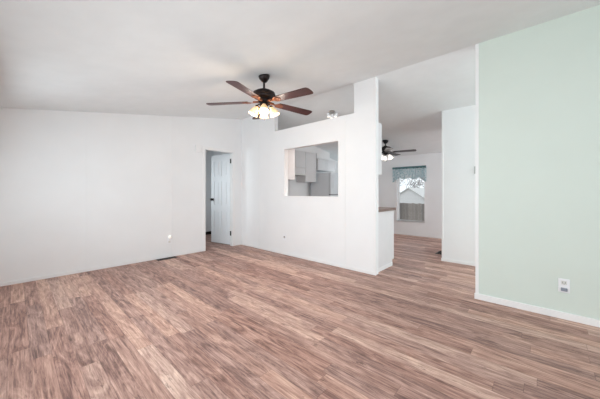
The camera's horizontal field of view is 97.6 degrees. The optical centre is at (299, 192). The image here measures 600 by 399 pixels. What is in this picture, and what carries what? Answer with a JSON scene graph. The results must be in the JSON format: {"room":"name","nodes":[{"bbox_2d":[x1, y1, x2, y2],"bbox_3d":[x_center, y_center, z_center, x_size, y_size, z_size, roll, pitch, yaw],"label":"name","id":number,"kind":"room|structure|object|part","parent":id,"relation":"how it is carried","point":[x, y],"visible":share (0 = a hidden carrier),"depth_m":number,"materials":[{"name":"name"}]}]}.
{"room":"empty living room","nodes":[
{"label":"empty living room","id":0,"kind":"room"},
{"bbox_2d":[0,108,337,282],"bbox_3d":[-1.320,-0.224,5.826,0.094,2.758,7.548,0,0,43],"label":"wall","id":1,"kind":"structure","parent":0,"point":[79,190],"depth_m":3.94,"materials":[{"name":"white paint"}]},
{"bbox_2d":[0,249,202,286],"bbox_3d":[-2.868,1.134,4.075,0.010,0.042,2.874,0,0,43],"label":"baseboard","id":2,"kind":"structure","parent":1,"relation":"attached to","point":[201,250],"depth_m":3.85,"materials":[{"name":"white paint"}]},
{"bbox_2d":[167,236,171,243],"bbox_3d":[-2.305,0.844,4.654,0.051,0.147,0.076,0,0,43],"label":"wall outlet","id":3,"kind":"object","parent":1,"relation":"attached to","point":[169,239],"visible":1,"depth_m":4.66,"materials":[{"name":"white plastic"}]},
{"bbox_2d":[203,146,234,250],"bbox_3d":[-1.683,0.129,5.430,0.097,2.053,0.726,0,0,43],"label":"trim","id":4,"kind":"structure","parent":1,"relation":"attached to","point":[232,152],"depth_m":5.63,"materials":[{"name":"white paint"}]},
{"bbox_2d":[210,154,229,244],"bbox_3d":[-1.761,0.154,5.868,0.624,1.965,0.171,0,0,33],"label":"door","id":5,"kind":"structure","parent":1,"relation":"in","point":[220,164],"depth_m":5.85,"materials":[{"name":"white paint"}]},
{"bbox_2d":[295,150,304,167],"bbox_3d":[-0.242,-0.844,6.688,0.328,0.428,0.768,0,0,43],"label":"upper cabinet","id":6,"kind":"object","parent":1,"relation":"attached to","point":[299,155],"visible":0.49,"depth_m":6.72,"materials":[{"name":"white laminate"}]},
{"bbox_2d":[295,167,304,175],"bbox_3d":[-0.234,-0.529,6.680,0.350,0.200,0.750,0,0,43],"label":"range hood","id":7,"kind":"object","parent":6,"relation":"attached to","point":[298,171],"visible":0.48,"depth_m":6.72,"materials":[{"name":"white metal"}]},
{"bbox_2d":[296,152,315,182],"bbox_3d":[0.173,-0.664,7.139,0.328,0.788,0.441,0,0,43],"label":"upper cabinet","id":8,"kind":"object","parent":1,"relation":"attached to","point":[310,158],"visible":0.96,"depth_m":7.02,"materials":[{"name":"white laminate"}]},
{"bbox_3d":[0.287,-0.664,7.034,0.018,0.772,0.435,0,0,43],"label":"door","id":9,"kind":"part","parent":8,"relation":"part of","materials":[{"name":"white laminate"}]},
{"bbox_2d":[316,158,334,171],"bbox_3d":[0.657,-0.770,7.664,0.328,0.320,0.833,0,0,43],"label":"upper cabinet","id":10,"kind":"object","parent":1,"relation":"attached to","point":[322,165],"visible":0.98,"depth_m":7.51,"materials":[{"name":"white laminate"}]},
{"bbox_3d":[0.630,-0.770,7.406,0.018,0.304,0.410,0,0,43],"label":"door","id":11,"kind":"part","parent":10,"relation":"part of","materials":[{"name":"white laminate"}]},
{"bbox_3d":[0.912,-0.770,7.713,0.018,0.304,0.410,0,0,43],"label":"door","id":12,"kind":"part","parent":10,"relation":"part of","materials":[{"name":"white laminate"}]},
{"bbox_2d":[206,150,229,234],"bbox_3d":[-2.660,-0.195,5.795,1.835,2.700,2.680,0,0,43],"label":"wall","id":13,"kind":"structure","parent":0,"point":[209,154],"depth_m":7.20,"materials":[{"name":"white paint"}]},
{"bbox_2d":[0,234,599,398],"bbox_3d":[0.863,1.195,3.815,9.700,0.080,7.548,0,0,43],"label":"floor","id":14,"kind":"structure","parent":0,"point":[222,321],"depth_m":2.13,"materials":[{"name":"laminate"}]},
{"bbox_2d":[156,256,177,260],"bbox_3d":[-2.314,1.153,4.565,0.125,0.004,0.320,0,0,43],"label":"floor vent","id":15,"kind":"object","parent":14,"relation":"in","point":[173,256],"visible":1,"depth_m":4.56,"materials":[{"name":"brown metal"}]},
{"bbox_2d":[311,172,337,196],"bbox_3d":[0.827,0.315,7.429,0.751,1.680,0.750,0,0,43],"label":"refrigerator","id":16,"kind":"object","parent":14,"relation":"on","point":[326,184],"visible":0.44,"depth_m":7.10,"materials":[{"name":"white metal"}]},
{"bbox_3d":[1.050,-0.235,7.225,0.059,0.580,0.750,0,0,43],"label":"freezer door","id":17,"kind":"part","parent":16,"relation":"part of","materials":[{"name":"white metal"}]},
{"bbox_2d":[378,210,393,271],"bbox_3d":[0.399,0.722,4.813,2.466,0.866,0.655,0,0,43],"label":"base cabinet","id":18,"kind":"object","parent":14,"relation":"on","point":[386,218],"visible":0.07,"depth_m":3.97,"materials":[{"name":"white laminate"}]},
{"bbox_3d":[1.269,1.127,3.942,0.006,0.055,0.552,0,0,43],"label":"trim","id":19,"kind":"part","parent":18,"relation":"part of","materials":[{"name":"white paint"}]},
{"bbox_2d":[378,207,395,211],"bbox_3d":[0.402,0.267,4.802,2.485,0.040,0.644,0,0,43],"label":"countertop","id":20,"kind":"structure","parent":18,"relation":"on","point":[380,209],"depth_m":3.98,"materials":[{"name":"brown stone"}]},
{"bbox_2d":[0,0,599,160],"bbox_3d":[0.877,-1.315,3.830,9.900,0.696,7.788,0,0,43],"label":"ceiling","id":21,"kind":"structure","parent":0,"point":[142,57],"depth_m":2.45,"materials":[{"name":"white paint"}]},
{"bbox_2d":[206,74,312,119],"bbox_3d":[-0.387,-1.112,3.088,1.280,0.545,1.305,0,0,43],"label":"ceiling fan","id":22,"kind":"object","parent":21,"relation":"hanging from","point":[264,96],"visible":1,"depth_m":3.04,"materials":[{"name":"brown wood"}]},
{"bbox_3d":[-0.857,-1.051,3.116,0.495,0.027,0.139,-2,0,2],"label":"blade","id":23,"kind":"part","parent":22,"relation":"part of","materials":[{"name":"brown wood"}]},
{"bbox_3d":[-0.570,-1.051,2.696,0.139,0.027,0.495,0,2,20],"label":"blade","id":24,"kind":"part","parent":22,"relation":"part of","materials":[{"name":"brown wood"}]},
{"bbox_3d":[-0.552,-0.950,3.088,0.112,0.123,0.113,0,0,43],"label":"lamp shade","id":25,"kind":"part","parent":22,"relation":"part of","materials":[{"name":"beige glass"}]},
{"bbox_3d":[-0.546,-1.051,3.518,0.139,0.027,0.495,0,-2,-16],"label":"blade","id":26,"kind":"part","parent":22,"relation":"part of","materials":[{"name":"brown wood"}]},
{"bbox_3d":[-0.409,-0.950,2.977,0.113,0.123,0.112,0,0,43],"label":"lamp shade","id":27,"kind":"part","parent":22,"relation":"part of","materials":[{"name":"beige glass"}]},
{"bbox_3d":[-0.441,-0.950,3.230,0.113,0.123,0.112,0,0,43],"label":"lamp shade","id":28,"kind":"part","parent":22,"relation":"part of","materials":[{"name":"beige glass"}]},
{"bbox_3d":[-0.298,-0.950,3.119,0.112,0.123,0.113,0,0,43],"label":"lamp shade","id":29,"kind":"part","parent":22,"relation":"part of","materials":[{"name":"beige glass"}]},
{"bbox_3d":[-0.083,-1.051,2.840,0.495,0.027,0.139,3,2,38],"label":"blade","id":30,"kind":"part","parent":22,"relation":"part of","materials":[{"name":"brown wood"}]},
{"bbox_3d":[-0.068,-1.051,3.347,0.495,0.027,0.139,2,-1,-34],"label":"blade","id":31,"kind":"part","parent":22,"relation":"part of","materials":[{"name":"brown wood"}]},
{"bbox_2d":[327,110,337,117],"bbox_3d":[0.597,-1.440,4.887,0.203,0.145,0.102,0,0,13],"label":"light","id":32,"kind":"object","parent":21,"relation":"attached to","point":[330,111],"visible":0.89,"depth_m":4.87,"materials":[{"name":"silver metal"}]},
{"bbox_2d":[382,140,415,161],"bbox_3d":[2.027,-0.956,6.148,1.271,0.511,1.236,0,0,43],"label":"ceiling fan","id":33,"kind":"object","parent":21,"relation":"hanging from","point":[386,150],"visible":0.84,"depth_m":6.05,"materials":[{"name":"black metal"}]},
{"bbox_3d":[2.365,-0.926,5.926,0.475,0.027,0.139,0,0,28],"label":"blade","id":34,"kind":"part","parent":33,"relation":"part of","materials":[{"name":"brown wood"}]},
{"bbox_2d":[278,129,329,159],"bbox_3d":[-0.180,-1.262,6.760,0.325,0.653,2.739,0,0,43],"label":"wall","id":35,"kind":"structure","parent":0,"point":[320,154],"depth_m":7.24,"materials":[{"name":"white paint"}]},
{"bbox_2d":[378,152,441,236],"bbox_3d":[4.176,0.083,5.984,7.965,2.145,0.130,0,0,43],"label":"wall","id":36,"kind":"structure","parent":0,"point":[432,226],"depth_m":6.82,"materials":[{"name":"white paint"}]},
{"bbox_2d":[396,178,424,222],"bbox_3d":[2.985,0.079,7.069,0.763,1.447,0.137,0,0,43],"label":"window","id":37,"kind":"structure","parent":36,"relation":"in","point":[399,219],"depth_m":7.27,"materials":[{"name":"white paint"}]},
{"bbox_2d":[392,165,425,181],"bbox_3d":[2.909,-0.477,7.022,0.885,0.415,0.058,0,0,43],"label":"valance","id":38,"kind":"object","parent":37,"relation":"attached to","point":[413,172],"visible":1,"depth_m":6.98,"materials":[{"name":"teal fabric"}]},
{"bbox_2d":[394,232,441,238],"bbox_3d":[3.402,1.132,6.600,2.661,0.046,0.011,0,0,43],"label":"baseboard","id":39,"kind":"structure","parent":36,"relation":"attached to","point":[394,232],"depth_m":6.88,"materials":[{"name":"white paint"}]},
{"bbox_2d":[242,5,599,319],"bbox_3d":[1.599,-0.224,3.193,7.775,2.758,0.098,0,0,43],"label":"wall","id":40,"kind":"structure","parent":0,"point":[537,87],"depth_m":2.66,"materials":[{"name":"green paint"}]},
{"bbox_2d":[288,149,294,179],"bbox_3d":[-0.533,-0.644,5.441,0.884,0.792,0.316,0,0,43],"label":"upper cabinet","id":41,"kind":"object","parent":40,"relation":"attached to","point":[291,153],"visible":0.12,"depth_m":5.18,"materials":[{"name":"white laminate"}]},
{"bbox_3d":[-0.269,-0.644,5.401,0.434,0.776,0.018,0,0,43],"label":"door","id":42,"kind":"part","parent":41,"relation":"part of","materials":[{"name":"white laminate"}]},
{"bbox_2d":[242,243,375,275],"bbox_3d":[-0.117,1.134,4.712,3.169,0.042,0.010,0,0,43],"label":"baseboard","id":43,"kind":"structure","parent":40,"relation":"attached to","point":[245,244],"depth_m":4.35,"materials":[{"name":"white paint"}]},
{"bbox_3d":[0.150,-0.352,4.466,1.235,0.885,0.008,0,0,43],"label":"opening trim","id":44,"kind":"part","parent":40,"relation":"part of","materials":[{"name":"white paint"}]},
{"bbox_3d":[1.047,-0.223,3.663,0.032,2.755,0.035,0,0,43],"label":"corner trim","id":45,"kind":"part","parent":40,"relation":"part of","materials":[{"name":"white paint"}]},
{"bbox_2d":[378,123,381,174],"bbox_3d":[0.960,-0.651,4.066,0.502,0.778,0.316,0,0,43],"label":"upper cabinet","id":46,"kind":"object","parent":40,"relation":"attached to","point":[379,124],"visible":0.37,"depth_m":3.95,"materials":[{"name":"white laminate"}]},
{"bbox_3d":[1.060,-0.651,4.176,0.494,0.762,0.018,0,0,43],"label":"door","id":47,"kind":"part","parent":46,"relation":"part of","materials":[{"name":"white laminate"}]},
{"bbox_3d":[1.946,-0.222,2.875,0.030,2.754,0.096,0,0,43],"label":"corner trim","id":48,"kind":"part","parent":40,"relation":"part of","materials":[{"name":"white paint"}]},
{"bbox_2d":[474,293,599,327],"bbox_3d":[3.160,1.124,1.690,3.440,0.062,0.014,0,0,43],"label":"baseboard","id":49,"kind":"structure","parent":40,"relation":"attached to","point":[549,312],"depth_m":2.49,"materials":[{"name":"white paint"}]},
{"bbox_2d":[558,278,569,292],"bbox_3d":[2.395,0.851,2.384,0.076,0.124,0.028,0,0,43],"label":"wall outlet","id":50,"kind":"object","parent":40,"relation":"attached to","point":[563,284],"visible":1,"depth_m":2.39,"materials":[{"name":"white plastic"}]},
{"bbox_2d":[442,105,474,262],"bbox_3d":[4.206,-0.104,3.343,4.142,2.518,0.883,0,0,43],"label":"wall","id":51,"kind":"structure","parent":0,"point":[458,124],"depth_m":4.26,"materials":[{"name":"white paint"}]},
{"bbox_3d":[2.401,-0.100,4.422,0.025,2.510,0.025,0,0,43],"label":"corner trim","id":52,"kind":"part","parent":51,"relation":"part of","materials":[{"name":"white paint"}]},
{"bbox_2d":[441,258,474,265],"bbox_3d":[3.904,1.132,3.020,4.149,0.046,0.011,0,0,43],"label":"baseboard","id":53,"kind":"structure","parent":51,"relation":"attached to","point":[442,259],"depth_m":4.25,"materials":[{"name":"white paint"}]},
{"label":"outside","id":54,"kind":"structure","parent":0,"visible":0},
{"bbox_3d":[11.989,2.105,24.825,44.000,0.200,37.235,0,0,43],"label":"ground","id":55,"kind":"structure","parent":54,"visible":0},
{"bbox_2d":[400,203,423,220],"bbox_3d":[4.899,1.259,12.699,4.800,1.491,0.140,0,0,43],"label":"fence","id":56,"kind":"object","parent":55,"relation":"on","point":[408,211],"visible":0.14,"depth_m":12.28,"materials":[{"name":"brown wood"}]},
{"bbox_2d":[400,188,423,203],"bbox_3d":[8.448,0.850,18.988,3.000,2.310,3.620,0,0,43],"label":"shed","id":57,"kind":"object","parent":55,"relation":"on","point":[409,195],"visible":0.33,"depth_m":17.69,"materials":[{"name":"white"}]},
{"bbox_2d":[400,178,423,187],"bbox_3d":[9.099,0.150,23.332,4.164,3.821,3.936,0,0,-8],"label":"bare tree","id":58,"kind":"object","parent":55,"relation":"on","point":[417,184],"visible":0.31,"depth_m":23.01,"materials":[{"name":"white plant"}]}
]}

